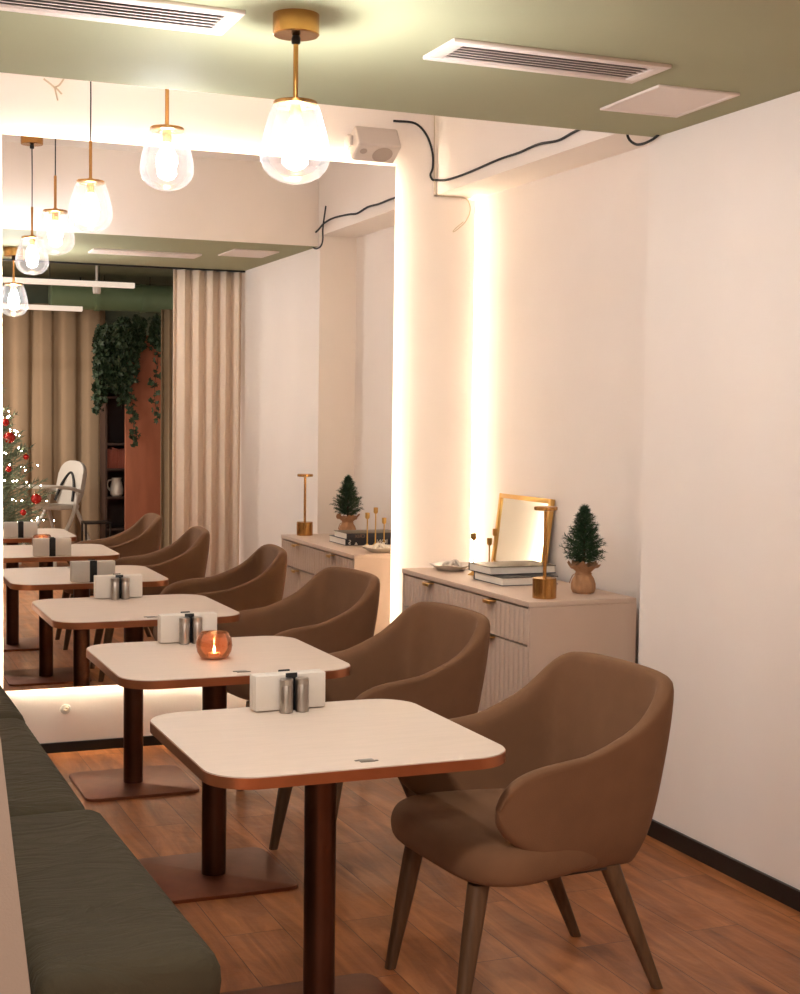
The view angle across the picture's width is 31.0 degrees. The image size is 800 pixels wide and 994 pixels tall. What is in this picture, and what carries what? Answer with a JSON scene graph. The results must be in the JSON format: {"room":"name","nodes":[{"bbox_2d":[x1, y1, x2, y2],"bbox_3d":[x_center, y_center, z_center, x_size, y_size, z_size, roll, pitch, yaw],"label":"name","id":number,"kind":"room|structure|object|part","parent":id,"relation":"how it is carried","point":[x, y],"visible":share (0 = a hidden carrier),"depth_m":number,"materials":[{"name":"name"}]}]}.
{"room":"cafe","nodes":[
{"label":"cafe","id":0,"kind":"room"},
{"bbox_2d":[0,72,475,743],"bbox_3d":[-1.068,-0.380,6.782,3.090,3.100,0.050,-1,3,-22],"label":"wall","id":1,"kind":"structure","parent":0,"point":[434,265],"depth_m":7.15,"materials":[{"name":"paint"}]},
{"bbox_2d":[43,78,63,100],"bbox_3d":[-1.547,-1.831,6.458,0.101,0.113,0.026,-1,3,-22],"label":"cable","id":2,"kind":"object","parent":1,"relation":"attached to","point":[47,81],"visible":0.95,"depth_m":6.46,"materials":[{"name":"beige plastic"}]},
{"bbox_2d":[60,704,70,713],"bbox_3d":[-1.535,0.977,6.632,0.048,0.048,0.021,-1,3,-22],"label":"wall outlet","id":3,"kind":"object","parent":1,"relation":"attached to","point":[65,708],"visible":1,"depth_m":6.63,"materials":[{"name":"beige plastic"}]},
{"bbox_2d":[40,735,162,753],"bbox_3d":[-1.020,1.146,6.861,2.950,0.046,0.013,-1,3,-22],"label":"baseboard","id":4,"kind":"structure","parent":1,"relation":"attached to","point":[111,743],"depth_m":6.68,"materials":[{"name":"black wood"}]},
{"bbox_2d":[1,134,395,690],"bbox_3d":[-0.910,-0.371,6.791,1.869,2.479,0.035,-1,3,-22],"label":"wall mirror","id":5,"kind":"object","parent":1,"relation":"attached to","point":[197,385],"visible":0.74,"depth_m":6.73,"materials":[{"name":"white mirror"}]},
{"bbox_2d":[344,126,400,162],"bbox_3d":[-0.135,-1.699,6.964,0.240,0.157,0.175,-1,3,-22],"label":"loudspeaker","id":6,"kind":"object","parent":1,"relation":"attached to","point":[372,144],"visible":1,"depth_m":6.91,"materials":[{"name":"beige plastic"}]},
{"bbox_2d":[353,144,399,162],"bbox_3d":[-0.113,-1.649,6.933,0.208,0.060,0.094,-1,3,-22],"label":"grille","id":7,"kind":"object","parent":6,"relation":"attached to","point":[384,153],"depth_m":6.92,"materials":[{"name":"beige"}]},
{"bbox_2d":[434,116,470,231],"bbox_3d":[0.265,-1.627,7.209,0.205,0.606,0.030,-1,3,-22],"label":"cable","id":8,"kind":"object","parent":1,"relation":"attached to","point":[434,116],"visible":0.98,"depth_m":7.20,"materials":[{"name":"beige plastic"}]},
{"bbox_2d":[471,202,476,561],"bbox_3d":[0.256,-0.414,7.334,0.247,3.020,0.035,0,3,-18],"label":"led strip","id":9,"kind":"object","parent":1,"relation":"attached to","point":[476,202],"visible":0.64,"depth_m":7.35,"materials":[{"name":"white plastic"}]},
{"bbox_2d":[0,0,799,136],"bbox_3d":[-0.042,-1.282,4.007,2.895,0.020,1.738,-1,3,-22],"label":"ceiling","id":10,"kind":"structure","parent":0,"point":[367,54],"depth_m":4.16,"materials":[{"name":"green paint"}]},
{"bbox_2d":[0,0,244,35],"bbox_3d":[-0.769,-1.258,3.711,0.704,0.012,0.233,-1,3,-22],"label":"ceiling vent","id":11,"kind":"object","parent":10,"relation":"in","point":[160,14],"visible":1,"depth_m":3.74,"materials":[{"name":"beige metal"}]},
{"bbox_2d":[260,8,329,184],"bbox_3d":[-0.275,-1.043,3.788,0.185,0.438,0.185,-1,3,-22],"label":"pendant lamp","id":12,"kind":"object","parent":10,"relation":"hanging from","point":[295,25],"visible":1,"depth_m":3.78,"materials":[{"name":"clear glass"}]},
{"bbox_3d":[-0.276,-0.928,3.795,0.185,0.207,0.185,-1,3,-22],"label":"lamp shade","id":13,"kind":"part","parent":12,"relation":"part of","materials":[{"name":"clear glass"}]},
{"bbox_3d":[-0.276,-0.935,3.794,0.072,0.101,0.072,-1,3,-22],"label":"bulb","id":14,"kind":"part","parent":12,"relation":"part of","materials":[{"name":"white glass"}]},
{"bbox_3d":[-0.274,-1.125,3.784,0.013,0.175,0.014,-1,3,-22],"label":"rod","id":15,"kind":"part","parent":12,"relation":"part of","materials":[{"name":"gold metal"}]},
{"bbox_2d":[423,38,671,83],"bbox_3d":[0.433,-1.272,4.219,0.705,0.012,0.222,-1,3,-22],"label":"ceiling vent","id":16,"kind":"object","parent":10,"relation":"in","point":[456,50],"visible":1,"depth_m":4.21,"materials":[{"name":"beige metal"}]},
{"bbox_2d":[600,84,739,117],"bbox_3d":[0.880,-1.297,4.736,0.300,0.008,0.380,-1,3,-21],"label":"access hatch","id":17,"kind":"object","parent":10,"relation":"attached to","point":[658,100],"visible":1,"depth_m":4.72,"materials":[{"name":"beige"}]},
{"bbox_2d":[48,745,799,993],"bbox_3d":[0.314,1.484,2.365,5.350,0.100,9.663,-1,3,-22],"label":"floor","id":18,"kind":"structure","parent":0,"point":[707,931],"depth_m":4.52,"materials":[{"name":"brown wood"}]},
{"bbox_2d":[0,738,30,993],"bbox_3d":[-1.401,0.763,4.517,0.470,1.060,3.840,-1,3,-22],"label":"wall","id":19,"kind":"structure","parent":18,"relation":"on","point":[14,975],"depth_m":2.71,"materials":[{"name":"beige"}]},
{"bbox_2d":[0,685,24,721],"bbox_3d":[-1.714,0.824,5.659,0.349,0.135,1.052,-1,3,-22],"label":"seat cushion","id":20,"kind":"object","parent":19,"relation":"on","point":[8,709],"visible":0.38,"depth_m":5.33,"materials":[{"name":"green fabric"}]},
{"bbox_2d":[0,718,84,816],"bbox_3d":[-1.271,0.888,4.567,0.346,0.137,1.292,-1,3,-22],"label":"seat cushion","id":21,"kind":"object","parent":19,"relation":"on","point":[34,784],"visible":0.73,"depth_m":4.32,"materials":[{"name":"green fabric"}]},
{"bbox_2d":[10,809,220,993],"bbox_3d":[-0.769,0.958,3.413,0.380,0.138,1.212,-1,3,-24],"label":"seat cushion","id":22,"kind":"object","parent":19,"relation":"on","point":[95,920],"visible":0.98,"depth_m":3.10,"materials":[{"name":"green fabric"}]},
{"bbox_2d":[32,594,239,801],"bbox_3d":[-1.120,0.835,6.064,0.759,0.752,0.759,-1,3,-22],"label":"cafe table","id":23,"kind":"object","parent":18,"relation":"on","point":[132,781],"visible":0.98,"depth_m":6.03,"materials":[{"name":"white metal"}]},
{"bbox_2d":[111,578,118,599],"bbox_3d":[-1.242,0.399,6.286,0.038,0.094,0.038,-1,3,-22],"label":"shaker","id":24,"kind":"object","parent":23,"relation":"on","point":[114,581],"visible":1,"depth_m":6.27,"materials":[{"name":"silver metal"}]},
{"bbox_2d":[94,574,141,597],"bbox_3d":[-1.239,0.391,6.343,0.209,0.098,0.053,-1,3,-22],"label":"napkin stack","id":25,"kind":"object","parent":23,"relation":"on","point":[102,583],"visible":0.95,"depth_m":6.30,"materials":[{"name":"beige paper"}]},
{"bbox_2d":[113,573,122,597],"bbox_3d":[-1.240,0.391,6.343,0.034,0.104,0.060,-1,3,-22],"label":"napkin holder","id":26,"kind":"object","parent":23,"relation":"on","point":[116,576],"visible":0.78,"depth_m":6.32,"materials":[{"name":"black plastic"}]},
{"bbox_2d":[121,577,129,598],"bbox_3d":[-1.199,0.398,6.303,0.038,0.094,0.038,-1,3,-22],"label":"shaker","id":27,"kind":"object","parent":23,"relation":"on","point":[125,581],"visible":1,"depth_m":6.29,"materials":[{"name":"silver metal"}]},
{"bbox_3d":[-1.121,0.855,6.065,0.082,0.688,0.082,-1,3,-22],"label":"leg","id":28,"kind":"part","parent":23,"relation":"part of","materials":[{"name":"brown metal"}]},
{"bbox_2d":[86,636,349,903],"bbox_3d":[-0.626,0.907,4.865,0.759,0.752,0.759,-1,3,-22],"label":"cafe table","id":29,"kind":"object","parent":18,"relation":"on","point":[215,872],"visible":0.92,"depth_m":4.82,"materials":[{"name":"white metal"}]},
{"bbox_2d":[179,617,189,644],"bbox_3d":[-0.759,0.471,5.085,0.038,0.094,0.038,-1,3,-22],"label":"shaker","id":30,"kind":"object","parent":29,"relation":"on","point":[184,622],"visible":1,"depth_m":5.07,"materials":[{"name":"silver metal"}]},
{"bbox_2d":[157,612,216,642],"bbox_3d":[-0.758,0.463,5.142,0.209,0.098,0.054,-1,3,-24],"label":"napkin stack","id":31,"kind":"object","parent":29,"relation":"on","point":[168,624],"visible":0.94,"depth_m":5.10,"materials":[{"name":"beige paper"}]},
{"bbox_2d":[181,611,193,642],"bbox_3d":[-0.758,0.463,5.142,0.034,0.104,0.060,-1,3,-23],"label":"napkin holder","id":32,"kind":"object","parent":29,"relation":"on","point":[190,615],"visible":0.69,"depth_m":5.12,"materials":[{"name":"black plastic"}]},
{"bbox_2d":[192,616,202,643],"bbox_3d":[-0.717,0.471,5.104,0.038,0.094,0.038,-1,3,-22],"label":"shaker","id":33,"kind":"object","parent":29,"relation":"on","point":[197,621],"visible":0.87,"depth_m":5.09,"materials":[{"name":"silver metal"}]},
{"bbox_2d":[196,630,231,659],"bbox_3d":[-0.617,0.492,4.789,0.121,0.088,0.121,-1,3,-22],"label":"candle holder","id":34,"kind":"object","parent":29,"relation":"on","point":[213,655],"visible":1,"depth_m":4.77,"materials":[{"name":"orange glass"}]},
{"bbox_3d":[-0.627,0.927,4.866,0.082,0.688,0.082,-1,3,-22],"label":"leg","id":35,"kind":"part","parent":29,"relation":"part of","materials":[{"name":"brown metal"}]},
{"bbox_3d":[-0.499,0.551,4.555,0.054,0.004,0.026,-1,3,-22],"label":"socket plate","id":36,"kind":"part","parent":29,"relation":"part of","materials":[{"name":"brown"}]},
{"bbox_2d":[217,567,379,790],"bbox_3d":[-0.473,0.766,6.332,0.695,0.875,0.674,-1,4,-28],"label":"armchair","id":37,"kind":"object","parent":18,"relation":"on","point":[336,610],"visible":0.27,"depth_m":6.48,"materials":[{"name":"fabric"}]},
{"bbox_3d":[-0.539,0.780,6.309,0.510,0.117,0.621,-1,4,-28],"label":"seat","id":38,"kind":"part","parent":37,"relation":"part of","materials":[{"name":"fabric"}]},
{"bbox_3d":[-0.639,1.038,6.036,0.115,0.362,0.058,-2,4,-40],"label":"leg","id":39,"kind":"part","parent":37,"relation":"part of","materials":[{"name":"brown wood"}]},
{"bbox_3d":[-0.450,0.588,6.346,0.608,0.526,0.659,-1,4,-28],"label":"backrest","id":40,"kind":"part","parent":37,"relation":"part of","materials":[{"name":"fabric"}]},
{"bbox_2d":[150,699,505,993],"bbox_3d":[-0.206,0.976,3.705,0.759,0.752,0.759,-1,3,-22],"label":"cafe table","id":41,"kind":"object","parent":18,"relation":"on","point":[317,749],"visible":1,"depth_m":3.66,"materials":[{"name":"laminate"}]},
{"bbox_2d":[279,677,292,713],"bbox_3d":[-0.310,0.540,3.931,0.038,0.094,0.038,-1,3,-22],"label":"shaker","id":42,"kind":"object","parent":41,"relation":"on","point":[286,683],"visible":1,"depth_m":3.92,"materials":[{"name":"silver metal"}]},
{"bbox_2d":[250,669,324,711],"bbox_3d":[-0.311,0.532,3.988,0.209,0.098,0.053,-1,4,-26],"label":"napkin stack","id":43,"kind":"object","parent":41,"relation":"on","point":[264,687],"visible":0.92,"depth_m":3.95,"materials":[{"name":"beige paper"}]},
{"bbox_2d":[278,669,296,709],"bbox_3d":[-0.311,0.533,3.988,0.034,0.104,0.060,-1,4,-26],"label":"napkin holder","id":44,"kind":"object","parent":41,"relation":"on","point":[290,675],"visible":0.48,"depth_m":3.96,"materials":[{"name":"black plastic"}]},
{"bbox_2d":[295,676,308,711],"bbox_3d":[-0.268,0.540,3.951,0.038,0.094,0.038,-1,3,-22],"label":"shaker","id":45,"kind":"object","parent":41,"relation":"on","point":[301,682],"visible":1,"depth_m":3.94,"materials":[{"name":"silver metal"}]},
{"bbox_3d":[-0.206,0.997,3.706,0.082,0.688,0.082,-1,3,-22],"label":"leg","id":46,"kind":"part","parent":41,"relation":"part of","materials":[{"name":"brown wood"}]},
{"bbox_3d":[-0.079,0.620,3.395,0.054,0.004,0.026,-1,3,-22],"label":"socket plate","id":47,"kind":"part","parent":41,"relation":"part of","materials":[{"name":"grey metal"}]},
{"bbox_2d":[269,601,489,849],"bbox_3d":[-0.072,0.838,5.120,0.695,0.875,0.674,-1,4,-28],"label":"armchair","id":48,"kind":"object","parent":18,"relation":"on","point":[433,656],"visible":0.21,"depth_m":5.23,"materials":[{"name":"fabric"}]},
{"bbox_3d":[-0.413,1.087,5.189,0.110,0.362,0.057,0,3,-17],"label":"leg","id":49,"kind":"part","parent":48,"relation":"part of","materials":[{"name":"brown wood"}]},
{"bbox_3d":[-0.240,1.110,4.826,0.115,0.362,0.058,-2,4,-39],"label":"leg","id":50,"kind":"part","parent":48,"relation":"part of","materials":[{"name":"brown wood"}]},
{"bbox_3d":[-0.048,0.660,5.134,0.608,0.526,0.659,-1,4,-28],"label":"backrest","id":51,"kind":"part","parent":48,"relation":"part of","materials":[{"name":"fabric"}]},
{"bbox_3d":[0.023,1.080,5.424,0.214,0.362,0.055,-1,4,-32],"label":"leg","id":52,"kind":"part","parent":48,"relation":"part of","materials":[{"name":"brown wood"}]},
{"bbox_2d":[402,567,635,711],"bbox_3d":[0.462,0.793,6.337,0.513,0.844,1.302,-1,3,-22],"label":"sideboard","id":53,"kind":"object","parent":18,"relation":"on","point":[527,633],"visible":0.47,"depth_m":5.79,"materials":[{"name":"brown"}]},
{"bbox_3d":[0.234,0.718,6.933,0.480,0.722,0.018,-1,3,-22],"label":"panel","id":54,"kind":"part","parent":53,"relation":"part of","materials":[{"name":"beige wood"}]},
{"bbox_3d":[0.130,0.394,6.513,0.041,0.014,0.064,-1,3,-22],"label":"handle","id":55,"kind":"part","parent":53,"relation":"part of","materials":[{"name":"gold metal"}]},
{"bbox_3d":[0.152,0.457,6.526,0.028,0.142,0.635,-1,3,-22],"label":"drawer","id":56,"kind":"part","parent":53,"relation":"part of","materials":[{"name":"beige wood"}]},
{"bbox_2d":[429,561,468,570],"bbox_3d":[0.242,0.327,6.781,0.206,0.032,0.204,-1,3,-22],"label":"dish","id":57,"kind":"object","parent":53,"relation":"on","point":[464,565],"visible":0.82,"depth_m":6.72,"materials":[{"name":"beige ceramic"}]},
{"bbox_2d":[441,559,460,566],"bbox_3d":[0.245,0.312,6.783,0.098,0.041,0.097,-1,3,-22],"label":"crumpled paper","id":58,"kind":"object","parent":57,"relation":"in","point":[454,562],"visible":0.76,"depth_m":6.76,"materials":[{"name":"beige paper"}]},
{"bbox_2d":[468,533,476,575],"bbox_3d":[0.335,0.259,6.571,0.050,0.192,0.050,-1,3,-22],"label":"candlestick","id":59,"kind":"object","parent":53,"relation":"on","point":[473,535],"visible":0.73,"depth_m":6.56,"materials":[{"name":"gold metal"}]},
{"bbox_2d":[471,533,476,539],"bbox_3d":[0.336,0.180,6.567,0.025,0.034,0.025,-1,3,-22],"label":"cup","id":60,"kind":"object","parent":59,"relation":"on","point":[473,535],"depth_m":6.56,"materials":[{"name":"gold metal"}]},
{"bbox_3d":[0.370,0.429,5.931,0.041,0.014,0.064,-1,3,-22],"label":"handle","id":61,"kind":"part","parent":53,"relation":"part of","materials":[{"name":"gold metal"}]},
{"bbox_2d":[487,538,491,561],"bbox_3d":[0.410,0.271,6.625,0.050,0.165,0.050,-1,3,-22],"label":"candlestick","id":62,"kind":"object","parent":53,"relation":"on","point":[489,540],"visible":0.52,"depth_m":6.61,"materials":[{"name":"gold metal"}]},
{"bbox_2d":[487,538,491,544],"bbox_3d":[0.411,0.205,6.621,0.025,0.034,0.025,-1,3,-22],"label":"cup","id":63,"kind":"object","parent":62,"relation":"on","point":[489,540],"depth_m":6.61,"materials":[{"name":"gold metal"}]},
{"bbox_2d":[492,529,497,560],"bbox_3d":[0.430,0.251,6.534,0.050,0.215,0.050,-1,3,-22],"label":"candlestick","id":64,"kind":"object","parent":53,"relation":"on","point":[494,531],"visible":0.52,"depth_m":6.53,"materials":[{"name":"gold metal"}]},
{"bbox_3d":[0.430,0.257,6.535,0.007,0.163,0.007,-1,3,-22],"label":"stem","id":65,"kind":"part","parent":64,"relation":"part of","materials":[{"name":"gold metal"}]},
{"bbox_2d":[492,529,497,535],"bbox_3d":[0.431,0.161,6.529,0.025,0.034,0.025,-1,3,-22],"label":"cup","id":66,"kind":"object","parent":64,"relation":"on","point":[495,531],"depth_m":6.52,"materials":[{"name":"gold metal"}]},
{"bbox_3d":[0.392,0.492,5.943,0.028,0.142,0.619,-1,3,-22],"label":"drawer","id":67,"kind":"part","parent":53,"relation":"part of","materials":[{"name":"beige wood"}]},
{"bbox_3d":[0.388,0.851,5.963,0.028,0.559,0.619,-1,3,-22],"label":"door","id":68,"kind":"part","parent":53,"relation":"part of","materials":[{"name":"beige wood"}]},
{"bbox_2d":[474,571,557,585],"bbox_3d":[0.506,0.353,6.326,0.270,0.036,0.286,-1,3,-22],"label":"book","id":69,"kind":"object","parent":53,"relation":"on","point":[513,579],"visible":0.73,"depth_m":6.20,"materials":[{"name":"beige paper"}]},
{"bbox_2d":[469,560,555,574],"bbox_3d":[0.496,0.313,6.398,0.322,0.035,0.221,-1,3,-22],"label":"book","id":70,"kind":"object","parent":69,"relation":"on","point":[529,566],"visible":1,"depth_m":6.32,"materials":[{"name":"beige paper"}]},
{"bbox_3d":[0.481,0.383,6.319,0.484,0.022,1.302,-1,3,-22],"label":"panel","id":71,"kind":"part","parent":53,"relation":"part of","materials":[{"name":"beige wood"}]},
{"bbox_2d":[491,493,554,561],"bbox_3d":[0.575,0.171,6.816,0.064,0.352,0.530,-1,3,-22],"label":"mirror","id":72,"kind":"object","parent":53,"relation":"on","point":[520,527],"visible":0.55,"depth_m":6.82,"materials":[{"name":"gold metal"}]},
{"bbox_2d":[532,506,557,598],"bbox_3d":[0.578,0.221,5.752,0.096,0.366,0.096,-1,3,-22],"label":"table lamp","id":73,"kind":"object","parent":53,"relation":"on","point":[543,587],"visible":1,"depth_m":5.73,"materials":[{"name":"gold metal"}]},
{"bbox_3d":[0.579,0.187,5.750,0.015,0.271,0.015,-1,3,-22],"label":"stem","id":74,"kind":"part","parent":73,"relation":"part of","materials":[{"name":"gold metal"}]},
{"bbox_3d":[0.722,0.790,5.748,0.480,0.722,0.018,-1,3,-22],"label":"panel","id":75,"kind":"part","parent":53,"relation":"part of","materials":[{"name":"beige wood"}]},
{"bbox_2d":[559,504,605,593],"bbox_3d":[0.757,0.209,5.934,0.200,0.373,0.226,-1,3,-22],"label":"fir tree","id":76,"kind":"object","parent":53,"relation":"on","point":[583,582],"visible":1,"depth_m":5.91,"materials":[{"name":"green plant"}]},
{"bbox_2d":[384,652,673,993],"bbox_3d":[0.355,0.906,3.999,0.695,0.875,0.674,-1,4,-26],"label":"armchair","id":77,"kind":"object","parent":18,"relation":"on","point":[576,788],"visible":0.88,"depth_m":3.88,"materials":[{"name":"fabric"}]},
{"bbox_3d":[0.016,1.154,4.078,0.110,0.362,0.057,0,3,-15],"label":"leg","id":78,"kind":"part","parent":77,"relation":"part of","materials":[{"name":"brown wood"}]},
{"bbox_3d":[0.178,1.177,3.710,0.115,0.362,0.058,-2,4,-37],"label":"leg","id":79,"kind":"part","parent":77,"relation":"part of","materials":[{"name":"brown wood"}]},
{"bbox_3d":[0.288,0.919,3.979,0.510,0.117,0.621,-1,4,-26],"label":"seat","id":80,"kind":"part","parent":77,"relation":"part of","materials":[{"name":"fabric"}]},
{"bbox_3d":[0.380,0.728,4.012,0.608,0.526,0.659,-1,4,-26],"label":"backrest","id":81,"kind":"part","parent":77,"relation":"part of","materials":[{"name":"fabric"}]},
{"bbox_3d":[0.459,1.147,4.300,0.214,0.362,0.055,-1,4,-30],"label":"leg","id":82,"kind":"part","parent":77,"relation":"part of","materials":[{"name":"brown wood"}]},
{"bbox_3d":[0.628,1.169,3.938,0.199,0.362,0.055,-1,3,-22],"label":"leg","id":83,"kind":"part","parent":77,"relation":"part of","materials":[{"name":"brown wood"}]},
{"bbox_2d":[433,196,475,199],"bbox_3d":[-1.108,-0.409,6.845,3.165,3.150,0.100,-1,3,-22],"label":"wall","id":84,"kind":"structure","parent":0,"point":[433,196],"depth_m":7.29,"materials":[{"name":"paint"}]},
{"bbox_2d":[472,145,649,663],"bbox_3d":[1.016,-0.130,6.616,0.585,2.670,2.068,-1,3,-22],"label":"wall","id":85,"kind":"structure","parent":0,"point":[561,270],"depth_m":6.47,"materials":[{"name":"paint"}]},
{"bbox_2d":[638,91,799,889],"bbox_3d":[1.678,-0.263,4.820,0.925,3.150,1.738,-1,3,-22],"label":"wall","id":86,"kind":"structure","parent":0,"point":[719,613],"depth_m":4.96,"materials":[{"name":"paint"}]},
{"bbox_2d":[1,72,646,136],"bbox_3d":[-0.377,-1.567,4.788,2.875,0.493,0.020,-1,3,-22],"label":"trim","id":87,"kind":"structure","parent":86,"relation":"attached to","point":[1,72],"depth_m":4.87,"materials":[{"name":"paint"}]},
{"bbox_2d":[393,120,579,181],"bbox_3d":[0.448,-1.635,6.234,0.244,0.333,1.979,-1,3,-22],"label":"cable","id":88,"kind":"object","parent":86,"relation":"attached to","point":[399,121],"visible":0.85,"depth_m":6.79,"materials":[{"name":"black rubber"}]},
{"bbox_2d":[433,116,649,198],"bbox_3d":[0.925,-1.701,6.484,0.825,0.480,2.068,-1,3,-22],"label":"beam","id":89,"kind":"structure","parent":86,"relation":"attached to","point":[462,145],"depth_m":6.58,"materials":[{"name":"paint"}]},
{"bbox_2d":[626,135,658,145],"bbox_3d":[0.900,-1.440,5.414,0.015,0.247,0.256,-1,3,-24],"label":"cable","id":90,"kind":"object","parent":86,"relation":"attached to","point":[627,136],"visible":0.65,"depth_m":5.40,"materials":[{"name":"black rubber"}]},
{"bbox_2d":[647,819,799,911],"bbox_3d":[1.221,1.282,4.739,0.013,0.064,1.722,-1,3,-22],"label":"baseboard","id":91,"kind":"structure","parent":86,"relation":"attached to","point":[768,885],"depth_m":4.96,"materials":[{"name":"black wood"}]},
{"bbox_3d":[-0.741,-1.910,5.729,2.925,0.080,2.071,-1,3,-22],"label":"ceiling","id":92,"kind":"structure","parent":0,"visible":0},
{"bbox_2d":[68,81,112,232],"bbox_3d":[-1.292,-1.501,6.026,0.185,0.784,0.185,-1,3,-22],"label":"pendant lamp","id":93,"kind":"object","parent":92,"relation":"hanging from","point":[90,206],"visible":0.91,"depth_m":6.03,"materials":[{"name":"clear glass"}]},
{"bbox_3d":[-1.293,-1.405,6.031,0.013,0.165,0.014,-1,3,-22],"label":"rod","id":94,"kind":"part","parent":93,"relation":"part of","materials":[{"name":"gold metal"}]},
{"bbox_3d":[-1.296,-1.213,6.042,0.185,0.207,0.185,-1,3,-22],"label":"lamp shade","id":95,"kind":"part","parent":93,"relation":"part of","materials":[{"name":"white glass"}]},
{"bbox_3d":[-1.296,-1.220,6.041,0.072,0.101,0.072,-1,3,-22],"label":"bulb","id":96,"kind":"part","parent":93,"relation":"part of","materials":[{"name":"white glass"}]},
{"bbox_3d":[-1.290,-1.663,6.017,0.006,0.360,0.006,-2,4,-45],"label":"cord","id":97,"kind":"part","parent":93,"relation":"part of","materials":[{"name":"black rubber"}]},
{"bbox_2d":[139,89,193,190],"bbox_3d":[-0.796,-1.438,4.930,0.185,0.776,0.185,-1,3,-22],"label":"pendant lamp","id":98,"kind":"object","parent":92,"relation":"hanging from","point":[166,161],"visible":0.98,"depth_m":4.94,"materials":[{"name":"clear glass"}]},
{"bbox_3d":[-0.799,-1.154,4.946,0.185,0.207,0.185,-1,3,-22],"label":"lamp shade","id":99,"kind":"part","parent":98,"relation":"part of","materials":[{"name":"clear glass"}]},
{"bbox_3d":[-0.799,-1.161,4.945,0.072,0.101,0.072,-1,3,-22],"label":"bulb","id":100,"kind":"part","parent":98,"relation":"part of","materials":[{"name":"white glass"}]},
{"bbox_3d":[-0.797,-1.346,4.935,0.013,0.165,0.014,-1,3,-22],"label":"rod","id":101,"kind":"part","parent":98,"relation":"part of","materials":[{"name":"gold metal"}]}
]}

